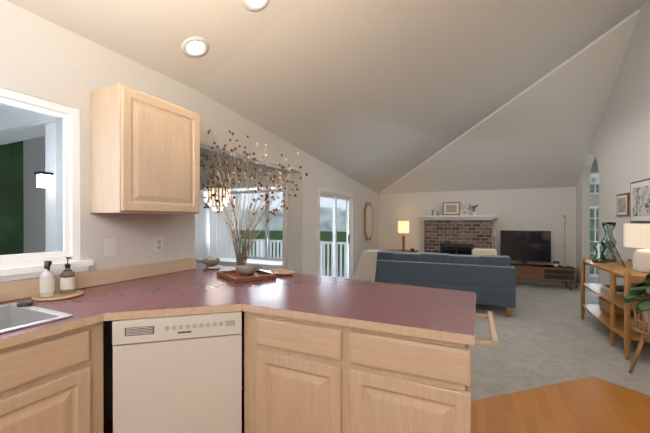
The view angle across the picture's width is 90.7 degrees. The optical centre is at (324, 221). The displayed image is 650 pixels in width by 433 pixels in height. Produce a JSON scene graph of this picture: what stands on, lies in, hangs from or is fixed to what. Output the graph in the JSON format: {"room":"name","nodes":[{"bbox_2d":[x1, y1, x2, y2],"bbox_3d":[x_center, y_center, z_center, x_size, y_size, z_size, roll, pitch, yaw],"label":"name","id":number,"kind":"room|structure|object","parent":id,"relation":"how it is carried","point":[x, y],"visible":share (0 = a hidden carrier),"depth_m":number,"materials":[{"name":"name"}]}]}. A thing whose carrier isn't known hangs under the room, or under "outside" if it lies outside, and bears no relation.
{"room":"kitchen","nodes":[
{"label":"kitchen","id":0,"kind":"room"},
{"bbox_2d":[23,136,45,252],"bbox_3d":[-2.370,-0.188,3.274,2.460,3.000,0.120,0,0,25],"label":"wall","id":1,"kind":"structure","parent":0,"point":[31,191],"depth_m":3.64,"materials":[{"name":"paint"}]},
{"bbox_2d":[0,0,378,422],"bbox_3d":[-0.901,-1.088,3.372,0.120,4.800,10.740,0,0,25],"label":"wall","id":2,"kind":"structure","parent":0,"point":[43,58],"depth_m":2.24,"materials":[{"name":"paint"}]},
{"bbox_2d":[0,88,92,281],"bbox_3d":[-1.875,-0.189,1.192,0.150,0.984,1.800,0,0,25],"label":"kitchen window","id":3,"kind":"structure","parent":2,"relation":"in","point":[20,266],"depth_m":1.90,"materials":[{"name":"white wood"}]},
{"bbox_2d":[0,257,195,301],"bbox_3d":[-1.827,0.359,1.215,0.018,0.097,3.398,0,0,25],"label":"backsplash","id":4,"kind":"structure","parent":2,"relation":"attached to","point":[18,289],"depth_m":2.06,"materials":[{"name":"brown wood"}]},
{"bbox_2d":[104,238,115,255],"bbox_3d":[-1.414,0.166,2.115,0.010,0.116,0.072,0,0,25],"label":"electrical outlet plate","id":5,"kind":"object","parent":2,"relation":"attached to","point":[109,246],"visible":1,"depth_m":2.11,"materials":[{"name":"white plastic"}]},
{"bbox_2d":[90,83,199,214],"bbox_3d":[-1.202,-0.434,2.213,0.309,0.760,0.600,0,0,25],"label":"upper cabinet","id":6,"kind":"object","parent":2,"relation":"attached to","point":[144,153],"visible":1,"depth_m":2.00,"materials":[{"name":"brown wood"}]},
{"bbox_2d":[154,237,162,252],"bbox_3d":[-1.264,0.175,2.442,0.008,0.116,0.072,0,0,25],"label":"electrical outlet plate","id":7,"kind":"object","parent":2,"relation":"attached to","point":[158,244],"visible":1,"depth_m":2.43,"materials":[{"name":"white plastic"}]},
{"bbox_2d":[318,186,353,278],"bbox_3d":[0.182,0.380,5.669,0.114,1.850,1.590,0,0,25],"label":"door","id":8,"kind":"structure","parent":2,"relation":"in","point":[334,195],"depth_m":5.68,"materials":[{"name":"white"}]},
{"bbox_2d":[364,202,372,240],"bbox_3d":[0.986,-0.010,7.252,0.036,0.860,0.600,0,0,25],"label":"mirror","id":9,"kind":"object","parent":2,"relation":"attached to","point":[368,220],"visible":1,"depth_m":7.18,"materials":[{"name":"brown wood"}]},
{"bbox_2d":[195,148,294,270],"bbox_3d":[-1.435,-0.194,5.288,2.460,3.000,0.520,0,0,25],"label":"wall","id":10,"kind":"structure","parent":0,"point":[202,228],"depth_m":5.04,"materials":[{"name":"paint"}]},
{"bbox_2d":[196,181,286,268],"bbox_3d":[-1.317,0.056,5.210,1.940,1.280,0.504,0,0,25],"label":"bay window","id":11,"kind":"structure","parent":10,"relation":"in","point":[214,236],"depth_m":5.38,"materials":[{"name":"white"}]},
{"bbox_2d":[5,0,646,193],"bbox_3d":[0.981,-1.751,2.496,4.270,2.299,10.740,0,0,25],"label":"ceiling","id":12,"kind":"structure","parent":0,"point":[378,96],"depth_m":3.67,"materials":[{"name":"paint"}]},
{"bbox_2d":[181,36,209,57],"bbox_3d":[-0.945,-1.273,2.344,0.184,0.083,0.200,0,0,25],"label":"recessed light","id":13,"kind":"object","parent":12,"relation":"in","point":[195,47],"visible":1,"depth_m":2.34,"materials":[{"name":"beige plastic"}]},
{"bbox_2d":[242,0,269,11],"bbox_3d":[-0.459,-1.495,2.151,0.185,0.083,0.200,0,0,25],"label":"recessed light","id":14,"kind":"object","parent":12,"relation":"in","point":[254,5],"visible":1,"depth_m":2.19,"materials":[{"name":"beige"}]},
{"bbox_2d":[380,10,638,193],"bbox_3d":[2.623,-1.651,5.997,0.022,1.908,4.800,0,0,-31],"label":"beam","id":15,"kind":"structure","parent":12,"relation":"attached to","point":[623,21],"depth_m":5.00,"materials":[{"name":"white paint"}]},
{"bbox_2d":[104,376,649,432],"bbox_3d":[0.030,1.318,0.456,4.030,0.006,5.980,0,0,25],"label":"floor","id":16,"kind":"structure","parent":0,"point":[591,404],"depth_m":2.23,"materials":[{"name":"brown wood"}]},
{"bbox_2d":[112,311,241,432],"bbox_3d":[-0.754,0.881,1.768,0.560,0.872,0.536,0,0,-16],"label":"dishwasher","id":17,"kind":"object","parent":16,"relation":"on","point":[178,374],"visible":1,"depth_m":1.51,"materials":[{"name":"white metal"}]},
{"bbox_2d":[242,311,347,432],"bbox_3d":[-0.036,0.880,1.769,0.555,0.874,0.620,0,0,25],"label":"base cabinet","id":18,"kind":"object","parent":16,"relation":"on","point":[301,376],"depth_m":1.48,"materials":[{"name":"brown wood"}]},
{"bbox_2d":[0,263,475,348],"bbox_3d":[-0.965,0.427,0.981,2.600,0.035,3.700,0,0,25],"label":"countertop","id":19,"kind":"structure","parent":18,"relation":"on","point":[447,315],"depth_m":1.60,"materials":[{"name":"laminate"}]},
{"bbox_2d":[17,301,33,306],"bbox_3d":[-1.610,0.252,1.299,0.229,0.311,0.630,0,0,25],"label":"faucet","id":20,"kind":"object","parent":19,"relation":"on","point":[26,303],"visible":0.94,"depth_m":1.51,"materials":[{"name":"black metal"}]},
{"bbox_2d":[0,302,73,333],"bbox_3d":[-1.515,0.497,1.038,0.505,0.192,0.990,0,0,25],"label":"sink","id":21,"kind":"object","parent":19,"relation":"in","point":[13,317],"visible":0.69,"depth_m":1.48,"materials":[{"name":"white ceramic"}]},
{"bbox_2d":[31,290,83,300],"bbox_3d":[-1.448,0.400,1.746,0.220,0.012,0.220,0,0,25],"label":"soap tray","id":22,"kind":"object","parent":19,"relation":"on","point":[58,295],"visible":0.77,"depth_m":1.71,"materials":[{"name":"brown wood"}]},
{"bbox_2d":[40,260,54,297],"bbox_3d":[-1.481,0.303,1.711,0.062,0.190,0.061,0,0,25],"label":"soap bottle","id":23,"kind":"object","parent":22,"relation":"on","point":[47,282],"visible":1,"depth_m":1.69,"materials":[{"name":"white plastic"}]},
{"bbox_2d":[60,257,74,293],"bbox_3d":[-1.434,0.297,1.788,0.066,0.200,0.065,0,0,25],"label":"soap bottle","id":24,"kind":"object","parent":22,"relation":"on","point":[67,280],"visible":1,"depth_m":1.77,"materials":[{"name":"white"}]},
{"bbox_2d":[203,255,219,266],"bbox_3d":[-1.033,0.350,2.914,0.148,0.104,0.148,0,0,25],"label":"egg bowl","id":25,"kind":"object","parent":19,"relation":"on","point":[211,261],"visible":1,"depth_m":2.87,"materials":[{"name":"ceramic"}]},
{"bbox_2d":[207,266,220,268],"bbox_3d":[-0.952,0.398,2.767,0.120,0.009,0.120,0,0,25],"label":"plate","id":26,"kind":"object","parent":19,"relation":"on","point":[215,267],"visible":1,"depth_m":2.78,"materials":[{"name":"white ceramic"}]},
{"bbox_2d":[217,269,275,282],"bbox_3d":[-0.580,0.389,2.346,0.300,0.030,0.380,0,0,-37],"label":"serving tray","id":27,"kind":"object","parent":19,"relation":"on","point":[234,276],"visible":0.75,"depth_m":2.28,"materials":[{"name":"brown wood"}]},
{"bbox_2d":[235,265,261,274],"bbox_3d":[-0.555,0.360,2.389,0.236,0.070,0.168,0,0,25],"label":"speckled bowl","id":28,"kind":"object","parent":27,"relation":"on","point":[246,269],"visible":1,"depth_m":2.35,"materials":[{"name":"ceramic"}]},
{"bbox_2d":[200,129,307,269],"bbox_3d":[-0.659,-0.183,2.710,1.050,1.173,0.282,0,0,6],"label":"vase","id":29,"kind":"object","parent":27,"relation":"on","point":[240,255],"visible":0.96,"depth_m":2.68,"materials":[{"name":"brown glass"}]},
{"bbox_2d":[270,269,294,274],"bbox_3d":[-0.329,0.392,2.472,0.246,0.024,0.168,0,0,25],"label":"wooden dish","id":30,"kind":"object","parent":19,"relation":"on","point":[282,272],"visible":0.98,"depth_m":2.49,"materials":[{"name":"brown wood"}]},
{"bbox_2d":[348,327,470,432],"bbox_3d":[0.438,0.881,1.549,0.490,0.874,0.620,0,0,25],"label":"base cabinet","id":31,"kind":"object","parent":16,"relation":"on","point":[397,383],"depth_m":1.27,"materials":[{"name":"brown wood"}]},
{"bbox_2d":[474,311,497,346],"bbox_3d":[0.768,0.511,1.580,0.119,0.032,0.485,0,0,25],"label":"towel bar","id":32,"kind":"object","parent":31,"relation":"attached to","point":[494,341],"visible":0.73,"depth_m":1.41,"materials":[{"name":"brown wood"}]},
{"bbox_2d":[325,269,649,400],"bbox_3d":[0.505,1.344,2.727,8.140,0.060,10.740,0,0,25],"label":"floor carpet","id":33,"kind":"object","parent":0,"point":[547,335],"depth_m":3.32,"materials":[{"name":"grey carpet"}]},
{"bbox_2d":[387,249,417,252],"bbox_3d":[1.815,0.988,7.542,0.660,0.619,0.540,0,0,25],"label":"side table","id":34,"kind":"object","parent":33,"relation":"on","point":[415,251],"visible":0.1,"depth_m":7.32,"materials":[{"name":"brown wood"}]},
{"bbox_2d":[398,221,408,250],"bbox_3d":[1.846,0.333,7.537,0.250,0.689,0.250,0,0,25],"label":"table lamp","id":35,"kind":"object","parent":34,"relation":"on","point":[403,227],"visible":1,"depth_m":7.45,"materials":[{"name":"yellow fabric"}]},
{"bbox_2d":[375,251,515,316],"bbox_3d":[1.960,0.897,5.540,2.130,0.814,1.730,0,0,25],"label":"sofa","id":36,"kind":"object","parent":33,"relation":"on","point":[489,279],"visible":0.81,"depth_m":4.65,"materials":[{"name":"fabric"}]},
{"bbox_2d":[353,249,382,281],"bbox_3d":[0.697,0.781,5.359,0.470,0.610,0.375,0,0,25],"label":"throw blanket","id":37,"kind":"object","parent":36,"relation":"on","point":[365,269],"visible":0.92,"depth_m":5.17,"materials":[{"name":"beige fabric"}]},
{"bbox_2d":[472,248,496,254],"bbox_3d":[2.422,0.590,4.879,0.340,0.356,0.145,0,0,19],"label":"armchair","id":38,"kind":"object","parent":36,"relation":"on","point":[476,251],"visible":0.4,"depth_m":4.86,"materials":[{"name":"fabric"}]},
{"bbox_2d":[419,215,497,254],"bbox_3d":[2.877,0.581,7.026,1.580,1.440,0.699,0,0,25],"label":"fireplace","id":39,"kind":"object","parent":33,"relation":"on","point":[459,234],"visible":0.69,"depth_m":7.06,"materials":[{"name":"brick"}]},
{"bbox_2d":[442,202,459,214],"bbox_3d":[2.883,-0.294,7.323,0.380,0.310,0.072,0,0,25],"label":"framed picture","id":40,"kind":"object","parent":39,"relation":"on","point":[450,208],"visible":0.94,"depth_m":7.31,"materials":[{"name":"brown wood"}]},
{"bbox_2d":[461,210,467,214],"bbox_3d":[3.114,-0.200,7.178,0.140,0.121,0.035,0,0,25],"label":"frame","id":41,"kind":"object","parent":39,"relation":"on","point":[464,212],"visible":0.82,"depth_m":7.17,"materials":[{"name":"white"}]},
{"bbox_2d":[468,205,477,214],"bbox_3d":[3.249,-0.259,7.045,0.221,0.237,0.191,0,0,25],"label":"mantel plant","id":42,"kind":"object","parent":39,"relation":"on","point":[473,212],"visible":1,"depth_m":7.01,"materials":[{"name":"green plant"}]},
{"bbox_2d":[511,263,576,289],"bbox_3d":[4.228,1.093,6.472,1.280,0.422,0.430,0,0,25],"label":"tv console","id":43,"kind":"object","parent":33,"relation":"on","point":[552,272],"visible":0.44,"depth_m":6.23,"materials":[{"name":"brown wood"}]},
{"bbox_2d":[500,230,550,265],"bbox_3d":[4.072,0.531,6.537,0.880,0.699,0.200,0,0,25],"label":"screen","id":44,"kind":"object","parent":43,"relation":"on","point":[526,246],"visible":0.88,"depth_m":6.52,"materials":[{"name":"black glass"}]},
{"bbox_2d":[553,261,559,266],"bbox_3d":[4.523,0.826,6.274,0.120,0.112,0.113,0,0,25],"label":"potted plant","id":45,"kind":"object","parent":43,"relation":"on","point":[557,264],"visible":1,"depth_m":6.25,"materials":[{"name":"white ceramic"}]},
{"bbox_2d":[562,209,567,266],"bbox_3d":[4.718,0.320,6.314,0.110,1.124,0.107,0,0,25],"label":"candlestick","id":46,"kind":"object","parent":43,"relation":"on","point":[564,215],"visible":1,"depth_m":6.31,"materials":[{"name":"gold metal"}]},
{"bbox_2d":[580,257,649,359],"bbox_3d":[3.379,0.894,3.586,0.545,0.832,1.430,0,0,25],"label":"console table","id":47,"kind":"object","parent":33,"relation":"on","point":[618,325],"visible":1,"depth_m":3.37,"materials":[{"name":"brown wood"}]},
{"bbox_2d":[592,242,607,262],"bbox_3d":[3.443,0.384,4.017,0.160,0.250,0.160,0,0,25],"label":"vase","id":48,"kind":"object","parent":47,"relation":"on","point":[600,248],"visible":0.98,"depth_m":3.98,"materials":[{"name":"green glass"}]},
{"bbox_2d":[601,222,616,261],"bbox_3d":[3.624,0.259,4.098,0.170,0.500,0.170,0,0,25],"label":"vase","id":49,"kind":"object","parent":47,"relation":"on","point":[608,227],"visible":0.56,"depth_m":4.06,"materials":[{"name":"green glass"}]},
{"bbox_2d":[605,241,624,266],"bbox_3d":[3.322,0.367,3.677,0.120,0.281,0.220,0,0,25],"label":"picture frame","id":50,"kind":"object","parent":47,"relation":"on","point":[615,253],"visible":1,"depth_m":3.66,"materials":[{"name":"brown"}]},
{"bbox_2d":[599,297,637,316],"bbox_3d":[3.493,1.014,3.820,0.360,0.170,0.360,0,0,25],"label":"storage basket","id":51,"kind":"object","parent":47,"relation":"on","point":[604,305],"visible":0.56,"depth_m":3.77,"materials":[{"name":"wicker"}]},
{"bbox_2d":[601,285,647,299],"bbox_3d":[3.352,0.783,3.609,0.280,0.074,0.400,0,0,25],"label":"books","id":52,"kind":"object","parent":47,"relation":"on","point":[619,291],"visible":0.38,"depth_m":3.51,"materials":[{"name":"white paper"}]},
{"bbox_2d":[624,224,649,272],"bbox_3d":[3.285,0.267,3.274,0.350,0.489,0.350,0,0,25],"label":"table lamp","id":53,"kind":"object","parent":47,"relation":"on","point":[636,235],"visible":1,"depth_m":3.22,"materials":[{"name":"white fabric"}]},
{"bbox_2d":[631,314,646,333],"bbox_3d":[3.199,1.032,3.185,0.320,0.140,0.320,0,0,25],"label":"storage basket","id":54,"kind":"object","parent":47,"relation":"on","point":[633,323],"visible":0.27,"depth_m":3.17,"materials":[{"name":"wicker"}]},
{"bbox_2d":[623,274,649,373],"bbox_3d":[2.770,0.828,2.638,0.547,0.977,0.491,0,0,25],"label":"potted plant","id":55,"kind":"object","parent":33,"relation":"on","point":[636,291],"visible":1,"depth_m":2.67,"materials":[{"name":"wicker"}]},
{"bbox_2d":[379,157,598,283],"bbox_3d":[3.943,-1.099,6.978,5.870,4.800,0.120,0,0,25],"label":"wall","id":56,"kind":"structure","parent":0,"point":[535,209],"depth_m":6.95,"materials":[{"name":"paint"}]},
{"bbox_2d":[516,279,574,286],"bbox_3d":[3.189,1.257,7.262,4.029,0.084,0.012,0,0,25],"label":"baseboard","id":57,"kind":"structure","parent":56,"relation":"attached to","point":[559,283],"depth_m":6.64,"materials":[{"name":"grey wood"}]},
{"bbox_2d":[590,173,598,276],"bbox_3d":[5.394,0.063,6.297,0.440,2.040,0.040,0,0,25],"label":"window","id":58,"kind":"structure","parent":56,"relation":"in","point":[595,218],"depth_m":6.32,"materials":[{"name":"white"}]},
{"bbox_2d":[576,0,649,313],"bbox_3d":[2.838,-1.083,1.570,0.120,4.800,10.620,0,0,25],"label":"wall","id":59,"kind":"structure","parent":0,"point":[619,150],"depth_m":4.45,"materials":[{"name":"paint"}]},
{"bbox_2d":[617,193,629,216],"bbox_3d":[4.055,-0.226,4.371,0.026,0.310,0.360,0,0,25],"label":"picture","id":60,"kind":"object","parent":59,"relation":"attached to","point":[623,204],"visible":1,"depth_m":4.32,"materials":[{"name":"brown wood"}]},
{"bbox_2d":[630,178,649,222],"bbox_3d":[3.790,-0.244,3.799,0.026,0.510,0.740,0,0,25],"label":"picture","id":61,"kind":"object","parent":59,"relation":"attached to","point":[640,201],"visible":1,"depth_m":3.88},
{"bbox_3d":[1.474,-1.718,4.804,8.140,0.250,6.140,0,0,25],"label":"ceiling","id":62,"kind":"structure","parent":0,"visible":0},
{"bbox_2d":[204,152,230,210],"bbox_3d":[-1.413,-0.865,4.217,0.332,1.448,0.329,0,0,25],"label":"chandelier","id":63,"kind":"object","parent":62,"relation":"hanging from","point":[211,203],"visible":0.54,"depth_m":4.13,"materials":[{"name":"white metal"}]},
{"bbox_3d":[-1.676,1.426,6.899,4.230,0.190,2.170,0,0,25],"label":"deck","id":64,"kind":"object","parent":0,"visible":0},
{"bbox_2d":[218,238,345,278],"bbox_3d":[-1.241,0.883,7.836,4.220,0.890,0.090,0,0,25],"label":"deck railing","id":65,"kind":"object","parent":64,"relation":"on","point":[260,245],"depth_m":7.24,"materials":[{"name":"white wood"}]},
{"label":"outside","id":66,"kind":"structure","parent":0,"visible":0},
{"bbox_2d":[0,140,23,254],"bbox_3d":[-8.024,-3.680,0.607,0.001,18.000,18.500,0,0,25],"label":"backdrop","id":67,"kind":"structure","parent":66,"point":[12,203],"depth_m":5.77,"materials":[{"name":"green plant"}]},
{"bbox_2d":[0,103,62,251],"bbox_3d":[-3.683,0.349,1.030,2.930,2.740,4.900,0,0,25],"label":"porch","id":68,"kind":"object","parent":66,"point":[11,118],"depth_m":2.55,"materials":[{"name":"white paint"}]},
{"bbox_2d":[34,171,53,187],"bbox_3d":[-2.192,-0.325,2.504,0.090,0.120,0.084,0,0,25],"label":"lantern","id":69,"kind":"object","parent":68,"relation":"attached to","point":[41,177],"depth_m":2.48,"materials":[{"name":"beige"}]},
{"bbox_2d":[218,207,225,238],"bbox_3d":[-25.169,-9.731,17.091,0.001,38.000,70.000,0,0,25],"label":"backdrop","id":70,"kind":"structure","parent":66,"point":[218,226],"depth_m":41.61,"materials":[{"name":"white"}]},
{"bbox_2d":[241,192,345,269],"bbox_3d":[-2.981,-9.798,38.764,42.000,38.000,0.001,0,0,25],"label":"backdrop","id":71,"kind":"structure","parent":66,"point":[274,224],"depth_m":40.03,"materials":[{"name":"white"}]},
{"bbox_2d":[590,175,598,274],"bbox_3d":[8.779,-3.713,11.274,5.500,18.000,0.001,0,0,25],"label":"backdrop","id":72,"kind":"structure","parent":66,"point":[592,212],"depth_m":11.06,"materials":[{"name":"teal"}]}
]}

